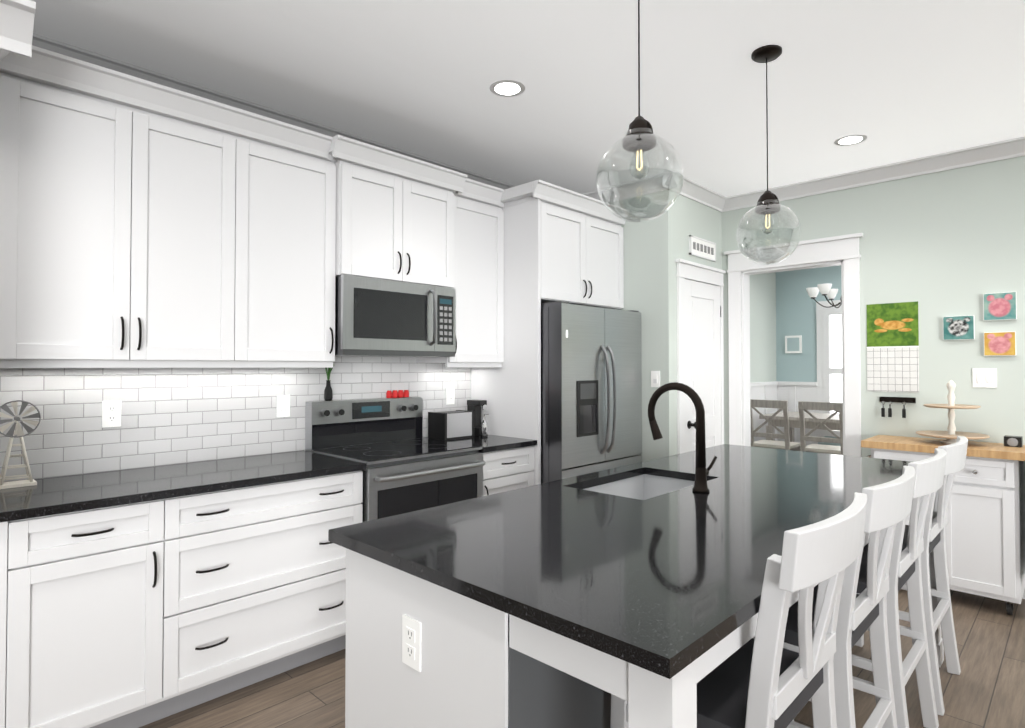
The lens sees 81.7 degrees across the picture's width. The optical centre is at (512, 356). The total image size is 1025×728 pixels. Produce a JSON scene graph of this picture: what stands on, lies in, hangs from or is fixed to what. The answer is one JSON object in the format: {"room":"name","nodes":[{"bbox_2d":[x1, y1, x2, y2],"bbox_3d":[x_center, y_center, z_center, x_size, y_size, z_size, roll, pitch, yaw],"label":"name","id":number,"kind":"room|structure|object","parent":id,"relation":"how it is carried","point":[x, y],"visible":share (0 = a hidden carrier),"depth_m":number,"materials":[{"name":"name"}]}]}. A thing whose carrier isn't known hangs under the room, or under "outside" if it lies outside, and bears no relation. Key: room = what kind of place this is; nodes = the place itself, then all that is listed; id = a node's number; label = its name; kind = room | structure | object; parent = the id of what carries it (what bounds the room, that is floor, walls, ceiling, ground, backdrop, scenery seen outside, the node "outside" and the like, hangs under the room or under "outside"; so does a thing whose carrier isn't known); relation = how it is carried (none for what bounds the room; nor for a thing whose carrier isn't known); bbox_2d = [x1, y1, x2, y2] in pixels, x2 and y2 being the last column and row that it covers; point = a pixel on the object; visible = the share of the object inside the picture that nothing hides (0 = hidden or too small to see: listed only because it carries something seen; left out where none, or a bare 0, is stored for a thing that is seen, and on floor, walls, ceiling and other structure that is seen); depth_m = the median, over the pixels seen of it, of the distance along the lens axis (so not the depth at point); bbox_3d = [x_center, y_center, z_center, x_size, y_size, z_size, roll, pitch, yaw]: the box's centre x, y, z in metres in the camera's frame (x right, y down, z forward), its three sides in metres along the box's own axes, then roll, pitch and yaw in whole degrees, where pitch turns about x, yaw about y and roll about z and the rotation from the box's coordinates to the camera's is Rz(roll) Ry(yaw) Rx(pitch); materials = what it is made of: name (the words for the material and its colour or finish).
{"room":"kitchen","nodes":[
{"label":"kitchen","id":0,"kind":"room"},
{"bbox_2d":[0,356,470,481],"bbox_3d":[-1.205,0.266,3.264,0.010,0.580,2.611,-1,-1,44],"label":"tile backsplash","id":1,"kind":"structure","parent":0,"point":[170,416],"depth_m":2.85,"materials":[{"name":"white tile"}]},
{"bbox_2d":[102,400,120,427],"bbox_3d":[-1.789,0.255,2.645,0.008,0.118,0.072,-1,-1,44],"label":"outlet","id":2,"kind":"object","parent":1,"relation":"attached to","point":[111,413],"depth_m":2.64,"materials":[{"name":"white plastic"}]},
{"bbox_2d":[277,395,289,416],"bbox_3d":[-1.241,0.269,3.212,0.010,0.118,0.072,-1,-1,44],"label":"outlet","id":3,"kind":"object","parent":1,"relation":"attached to","point":[283,401],"depth_m":3.21,"materials":[{"name":"white plastic"}]},
{"bbox_2d":[446,387,454,404],"bbox_3d":[-0.425,0.269,4.060,0.008,0.118,0.072,-1,-1,44],"label":"outlet","id":4,"kind":"object","parent":1,"relation":"attached to","point":[450,391],"depth_m":4.06,"materials":[{"name":"white plastic"}]},
{"bbox_2d":[31,0,1024,196],"bbox_3d":[2.017,-1.381,1.686,7.120,0.100,12.370,-1,-1,44],"label":"ceiling","id":5,"kind":"structure","parent":0,"point":[893,81],"depth_m":2.74,"materials":[{"name":"white paint"}]},
{"bbox_2d":[489,80,524,96],"bbox_3d":[-0.025,-1.308,2.895,0.175,0.003,0.175,-1,-1,38],"label":"recessed light","id":6,"kind":"object","parent":5,"relation":"in","point":[506,88],"depth_m":2.89,"materials":[{"name":"white plastic"}]},
{"bbox_2d":[596,0,683,221],"bbox_3d":[0.384,-0.868,1.799,0.260,0.919,0.260,-1,-1,44],"label":"pendant light","id":7,"kind":"object","parent":5,"relation":"hanging from","point":[640,137],"visible":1,"depth_m":1.77,"materials":[{"name":"clear glass"}]},
{"bbox_2d":[736,45,800,264],"bbox_3d":[1.099,-0.856,2.555,0.260,0.919,0.260,-1,-1,44],"label":"pendant light","id":8,"kind":"object","parent":5,"relation":"hanging from","point":[767,203],"visible":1,"depth_m":2.53,"materials":[{"name":"clear glass"}]},
{"bbox_2d":[806,283,841,307],"bbox_3d":[4.018,-0.920,7.200,0.813,0.635,0.770,-1,-1,44],"label":"pendant chandelier","id":9,"kind":"object","parent":5,"relation":"hanging from","point":[826,290],"visible":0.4,"depth_m":7.32,"materials":[{"name":"white glass"}]},
{"bbox_2d":[834,134,866,145],"bbox_3d":[2.028,-1.297,3.555,0.175,0.003,0.175,-1,-1,38],"label":"recessed light","id":10,"kind":"object","parent":5,"relation":"in","point":[852,140],"depth_m":3.55,"materials":[{"name":"white"}]},
{"bbox_2d":[508,193,626,312],"bbox_3d":[0.282,-0.694,4.354,0.638,0.665,0.952,-1,-1,44],"label":"upper cabinet","id":11,"kind":"object","parent":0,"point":[559,249],"depth_m":3.96,"materials":[{"name":"white wood"}]},
{"bbox_2d":[139,589,1024,727],"bbox_3d":[2.017,1.459,1.638,7.120,0.100,12.370,-1,-1,44],"label":"floor","id":12,"kind":"structure","parent":0,"point":[985,688],"depth_m":2.52,"materials":[{"name":"brown wood"}]},
{"bbox_2d":[0,0,35,60],"bbox_3d":[-2.054,0.137,1.856,0.723,2.550,0.763,-1,-1,44],"label":"tall cabinet","id":13,"kind":"object","parent":12,"relation":"on","point":[16,25],"visible":1,"depth_m":1.90,"materials":[{"name":"white wood"}]},
{"bbox_2d":[0,499,171,727],"bbox_3d":[-1.714,0.979,2.276,0.608,0.880,0.500,-1,-1,44],"label":"base cabinet","id":14,"kind":"object","parent":12,"relation":"on","point":[135,598],"depth_m":2.08,"materials":[{"name":"white wood"}]},
{"bbox_2d":[0,451,365,522],"bbox_3d":[-1.406,0.526,2.588,0.630,0.032,1.365,-1,-1,44],"label":"countertop","id":15,"kind":"structure","parent":14,"relation":"on","point":[64,495],"depth_m":2.41,"materials":[{"name":"black stone"}]},
{"bbox_2d":[0,400,40,488],"bbox_3d":[-1.951,0.338,2.328,0.115,0.335,0.145,-1,-1,44],"label":"decor","id":16,"kind":"object","parent":15,"relation":"on","point":[15,428],"visible":1,"depth_m":2.31,"materials":[{"name":"beige metal"}]},
{"bbox_2d":[168,471,362,715],"bbox_3d":[-1.261,0.987,2.746,0.608,0.880,0.923,-1,-1,44],"label":"base cabinet","id":17,"kind":"object","parent":12,"relation":"on","point":[257,582],"depth_m":2.51,"materials":[{"name":"white wood"}]},
{"bbox_2d":[305,397,485,521],"bbox_3d":[-0.636,0.844,3.323,0.712,1.185,0.758,-1,-1,44],"label":"range","id":18,"kind":"object","parent":12,"relation":"on","point":[409,468],"visible":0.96,"depth_m":3.27,"materials":[{"name":"silver metal"}]},
{"bbox_2d":[324,363,333,400],"bbox_3d":[-1.046,0.123,3.372,0.048,0.255,0.072,-1,-1,44],"label":"vase","id":19,"kind":"object","parent":18,"relation":"on","point":[328,394],"visible":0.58,"depth_m":3.36,"materials":[{"name":"black glass"}]},
{"bbox_2d":[386,390,408,397],"bbox_3d":[-0.718,0.234,3.710,0.035,0.045,0.165,-1,-1,44],"label":"spice jars","id":20,"kind":"object","parent":18,"relation":"on","point":[396,394],"visible":0.96,"depth_m":3.69,"materials":[{"name":"red"}]},
{"bbox_2d":[479,447,533,495],"bbox_3d":[-0.241,1.005,3.805,0.608,0.880,0.474,-1,-1,44],"label":"base cabinet","id":21,"kind":"object","parent":12,"relation":"on","point":[503,471],"depth_m":3.60,"materials":[{"name":"white wood"}]},
{"bbox_2d":[424,435,536,454],"bbox_3d":[-0.233,0.547,3.805,0.630,0.032,0.475,-1,-1,44],"label":"countertop","id":22,"kind":"structure","parent":21,"relation":"on","point":[492,442],"depth_m":3.69,"materials":[{"name":"black stone"}]},
{"bbox_2d":[428,410,474,439],"bbox_3d":[-0.392,0.446,3.890,0.168,0.170,0.275,-1,-1,44],"label":"toaster","id":23,"kind":"object","parent":22,"relation":"on","point":[451,425],"visible":1,"depth_m":3.81,"materials":[{"name":"silver metal"}]},
{"bbox_2d":[467,400,486,434],"bbox_3d":[-0.240,0.417,4.066,0.145,0.235,0.080,-1,-1,44],"label":"can opener","id":24,"kind":"object","parent":22,"relation":"on","point":[476,406],"visible":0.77,"depth_m":4.05,"materials":[{"name":"black plastic"}]},
{"bbox_2d":[481,414,488,436],"bbox_3d":[-0.180,0.455,3.932,0.064,0.154,0.048,-1,-1,44],"label":"soap dispenser","id":25,"kind":"object","parent":22,"relation":"on","point":[484,427],"visible":1,"depth_m":3.92,"materials":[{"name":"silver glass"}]},
{"bbox_2d":[541,301,641,483],"bbox_3d":[0.366,0.559,4.239,0.855,1.787,0.920,-1,-1,44],"label":"refrigerator","id":26,"kind":"object","parent":12,"relation":"on","point":[591,404],"visible":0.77,"depth_m":3.86,"materials":[{"name":"silver metal"}]},
{"bbox_2d":[345,503,943,727],"bbox_3d":[0.767,0.978,2.240,1.047,0.882,2.554,-1,-1,44],"label":"kitchen island","id":27,"kind":"object","parent":12,"relation":"on","point":[419,654],"depth_m":1.36,"materials":[{"name":"white wood"}]},
{"bbox_2d":[328,444,910,683],"bbox_3d":[0.764,0.521,2.257,1.080,0.032,2.600,-1,-1,44],"label":"island countertop","id":28,"kind":"structure","parent":27,"relation":"on","point":[647,583],"depth_m":1.56,"materials":[{"name":"black stone"}]},
{"bbox_2d":[584,472,694,499],"bbox_3d":[0.535,0.636,2.406,0.390,0.217,0.630,-1,-1,44],"label":"sink","id":29,"kind":"object","parent":28,"relation":"in","point":[641,484],"depth_m":2.68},
{"bbox_2d":[648,382,716,492],"bbox_3d":[0.656,0.302,2.308,0.255,0.405,0.121,-1,-1,44],"label":"faucet","id":30,"kind":"object","parent":28,"relation":"on","point":[701,475],"visible":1,"depth_m":2.22,"materials":[{"name":"black metal"}]},
{"bbox_2d":[610,492,866,727],"bbox_3d":[0.556,0.874,1.437,0.500,1.067,0.490,-1,-1,44],"label":"counter stool","id":31,"kind":"object","parent":12,"relation":"on","point":[764,678],"visible":0.79,"depth_m":1.26,"materials":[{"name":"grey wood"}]},
{"bbox_2d":[750,399,800,450],"bbox_3d":[3.119,1.004,7.056,0.460,0.995,0.489,-1,-1,44],"label":"dining chair","id":32,"kind":"object","parent":12,"relation":"on","point":[786,444],"visible":0.71,"depth_m":6.91,"materials":[{"name":"grey wood"}]},
{"bbox_2d":[759,411,839,441],"bbox_3d":[4.071,1.119,7.199,1.770,0.765,0.900,-1,-1,44],"label":"dining table","id":33,"kind":"object","parent":12,"relation":"on","point":[833,423],"visible":0.19,"depth_m":7.30,"materials":[{"name":"grey wood"}]},
{"bbox_2d":[798,401,842,454],"bbox_3d":[3.537,0.998,6.654,0.460,0.995,0.489,-1,-1,44],"label":"dining chair","id":34,"kind":"object","parent":12,"relation":"on","point":[805,406],"visible":0.69,"depth_m":6.54,"materials":[{"name":"grey wood"}]},
{"bbox_2d":[753,466,915,727],"bbox_3d":[0.945,0.881,1.840,0.500,1.067,0.490,-1,-1,44],"label":"counter stool","id":35,"kind":"object","parent":12,"relation":"on","point":[889,506],"visible":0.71,"depth_m":1.67,"materials":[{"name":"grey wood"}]},
{"bbox_2d":[792,448,946,727],"bbox_3d":[1.334,0.887,2.244,0.500,1.067,0.490,-1,-1,44],"label":"counter stool","id":36,"kind":"object","parent":12,"relation":"on","point":[905,566],"visible":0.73,"depth_m":2.08,"materials":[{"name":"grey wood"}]},
{"bbox_2d":[855,436,967,715],"bbox_3d":[1.722,0.894,2.647,0.500,1.067,0.490,-1,-1,44],"label":"counter stool","id":37,"kind":"object","parent":12,"relation":"on","point":[934,537],"visible":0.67,"depth_m":2.49,"materials":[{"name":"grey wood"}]},
{"bbox_2d":[861,435,1024,614],"bbox_3d":[2.648,0.984,3.596,0.834,0.913,0.450,-1,-1,44],"label":"kitchen cart","id":38,"kind":"object","parent":12,"relation":"on","point":[985,536],"visible":0.54,"depth_m":3.34,"materials":[{"name":"white wood"}]},
{"bbox_2d":[916,380,989,443],"bbox_3d":[2.667,0.334,3.600,0.360,0.385,0.360,-1,-1,44],"label":"tiered tray","id":39,"kind":"object","parent":38,"relation":"on","point":[951,434],"visible":0.92,"depth_m":3.58,"materials":[{"name":"beige wood"}]},
{"bbox_2d":[1004,435,1022,446],"bbox_3d":[2.926,0.496,3.464,0.080,0.057,0.082,-1,-1,44],"label":"speaker","id":40,"kind":"object","parent":38,"relation":"on","point":[1013,441],"visible":1,"depth_m":3.44,"materials":[{"name":"black plastic"}]},
{"bbox_2d":[611,190,721,461],"bbox_3d":[1.045,0.093,4.876,1.020,2.740,0.870,-1,-1,44],"label":"wall","id":41,"kind":"structure","parent":0,"point":[654,249],"depth_m":4.32,"materials":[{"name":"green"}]},
{"bbox_2d":[583,171,679,202],"bbox_3d":[0.776,-1.235,4.499,1.006,0.095,0.075,-1,-1,44],"label":"crown molding","id":42,"kind":"structure","parent":41,"relation":"attached to","point":[594,194],"depth_m":4.35,"materials":[{"name":"white wood"}]},
{"bbox_2d":[651,371,659,386],"bbox_3d":[1.030,0.163,4.276,0.072,0.118,0.010,-1,-1,44],"label":"light switch","id":43,"kind":"object","parent":41,"relation":"attached to","point":[655,378],"visible":0.95,"depth_m":4.27,"materials":[{"name":"white plastic"}]},
{"bbox_2d":[673,175,727,211],"bbox_3d":[1.412,-1.236,4.488,0.075,0.095,0.750,-1,-1,44],"label":"crown molding","id":44,"kind":"structure","parent":41,"relation":"attached to","point":[692,190],"depth_m":4.54,"materials":[{"name":"white wood"}]},
{"bbox_2d":[689,235,715,261],"bbox_3d":[1.475,-0.835,4.588,0.016,0.145,0.420,-1,-1,44],"label":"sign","id":45,"kind":"object","parent":41,"relation":"attached to","point":[702,248],"visible":0.96,"depth_m":4.57,"materials":[{"name":"white paper"}]},
{"bbox_2d":[750,272,776,382],"bbox_3d":[-0.504,0.080,4.090,0.120,2.740,12.370,-1,-1,44],"label":"wall","id":46,"kind":"structure","parent":0,"point":[762,327],"depth_m":8.08,"materials":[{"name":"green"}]},
{"bbox_2d":[0,57,251,364],"bbox_3d":[-1.669,-0.519,2.547,0.332,1.075,0.917,-1,-1,44],"label":"upper cabinet","id":47,"kind":"object","parent":46,"relation":"attached to","point":[148,223],"depth_m":2.39,"materials":[{"name":"white wood"}]},
{"bbox_2d":[32,33,514,188],"bbox_3d":[-2.161,-1.201,2.250,0.076,0.239,7.390,-1,-1,44],"label":"crown molding","id":48,"kind":"structure","parent":46,"relation":"attached to","point":[39,41],"depth_m":2.92,"materials":[{"name":"white wood"}]},
{"bbox_2d":[252,129,335,364],"bbox_3d":[-1.235,-0.511,2.997,0.332,1.075,0.567,-1,-1,44],"label":"upper cabinet","id":49,"kind":"object","parent":46,"relation":"attached to","point":[294,182],"depth_m":2.93,"materials":[{"name":"white wood"}]},
{"bbox_2d":[336,149,459,288],"bbox_3d":[-0.755,-0.729,3.463,0.383,0.625,0.764,-1,-1,44],"label":"upper cabinet","id":50,"kind":"object","parent":46,"relation":"attached to","point":[393,223],"depth_m":3.29,"materials":[{"name":"white wood"}]},
{"bbox_2d":[335,275,455,356],"bbox_3d":[-0.730,-0.207,3.432,0.450,0.412,0.756,-1,-1,44],"label":"microwave","id":51,"kind":"object","parent":50,"relation":"attached to","point":[379,318],"visible":0.96,"depth_m":3.26,"materials":[{"name":"silver metal"}]},
{"bbox_2d":[416,189,507,364],"bbox_3d":[-0.341,-0.496,3.925,0.332,1.075,0.476,-1,-1,44],"label":"upper cabinet","id":52,"kind":"object","parent":46,"relation":"attached to","point":[482,295],"depth_m":3.85,"materials":[{"name":"white wood"}]},
{"bbox_2d":[750,381,817,445],"bbox_3d":[2.609,0.910,6.832,0.539,1.170,3.839,-1,-1,44],"label":"trim","id":53,"kind":"structure","parent":46,"relation":"attached to","point":[792,393],"depth_m":8.14,"materials":[{"name":"white"}]},
{"bbox_2d":[776,265,840,445],"bbox_3d":[6.310,0.112,6.030,7.000,2.740,0.120,-1,-1,44],"label":"wall","id":54,"kind":"structure","parent":0,"point":[795,309],"depth_m":8.20,"materials":[{"name":"blue paint"}]},
{"bbox_2d":[785,335,801,352],"bbox_3d":[3.906,-0.169,8.239,0.220,0.245,0.018,-1,-1,44],"label":"picture frame","id":55,"kind":"object","parent":54,"relation":"attached to","point":[793,344],"visible":0.96,"depth_m":8.23,"materials":[{"name":"white wood"}]},
{"bbox_2d":[816,300,842,442],"bbox_3d":[4.716,0.197,7.517,1.560,1.900,0.110,-1,-1,44],"label":"dining window","id":56,"kind":"structure","parent":54,"relation":"in","point":[829,351],"depth_m":7.95,"materials":[{"name":"white"}]},
{"bbox_2d":[722,156,1024,495],"bbox_3d":[3.541,0.064,3.158,7.000,2.740,0.120,-1,-1,44],"label":"wall","id":57,"kind":"structure","parent":0,"point":[938,246],"depth_m":3.84,"materials":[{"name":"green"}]},
{"bbox_2d":[675,233,862,456],"bbox_3d":[1.863,0.297,4.247,1.024,2.310,0.915,-1,-1,44],"label":"door frame","id":58,"kind":"structure","parent":57,"relation":"attached to","point":[842,249],"depth_m":4.50,"materials":[{"name":"white wood"}]},
{"bbox_2d":[724,136,1024,211],"bbox_3d":[3.840,-1.265,2.755,5.980,0.095,0.076,-1,-1,44],"label":"crown molding","id":59,"kind":"structure","parent":57,"relation":"attached to","point":[944,161],"depth_m":3.98,"materials":[{"name":"white wood"}]},
{"bbox_2d":[866,301,918,391],"bbox_3d":[2.568,-0.062,4.009,0.300,0.600,0.004,-1,-1,44],"label":"calendar","id":60,"kind":"object","parent":57,"relation":"attached to","point":[892,348],"visible":1,"depth_m":4.00,"materials":[{"name":"white paper"}]},
{"bbox_2d":[879,397,915,417],"bbox_3d":[2.577,0.340,3.972,0.205,0.135,0.037,-1,-1,44],"label":"key rack","id":61,"kind":"object","parent":57,"relation":"attached to","point":[902,400],"visible":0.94,"depth_m":3.98,"materials":[{"name":"black metal"}]},
{"bbox_2d":[943,315,974,339],"bbox_3d":[2.825,-0.181,3.753,0.158,0.150,0.020,-1,-1,44],"label":"framed picture","id":62,"kind":"object","parent":57,"relation":"attached to","point":[958,328],"visible":0.93,"depth_m":3.75},
{"bbox_2d":[973,368,996,387],"bbox_3d":[2.920,0.132,3.664,0.118,0.118,0.010,-1,-1,44],"label":"light switch","id":63,"kind":"object","parent":57,"relation":"attached to","point":[985,377],"visible":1,"depth_m":3.66,"materials":[{"name":"white plastic"}]},
{"bbox_2d":[983,292,1016,320],"bbox_3d":[2.972,-0.305,3.614,0.155,0.166,0.020,-1,-1,44],"label":"framed picture","id":64,"kind":"object","parent":57,"relation":"attached to","point":[1000,306],"visible":1,"depth_m":3.60},
{"bbox_2d":[984,332,1015,355],"bbox_3d":[2.970,-0.077,3.612,0.150,0.143,0.020,-1,-1,44],"label":"painting","id":65,"kind":"object","parent":57,"relation":"attached to","point":[999,343],"visible":0.96,"depth_m":3.60,"materials":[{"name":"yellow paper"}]}
]}

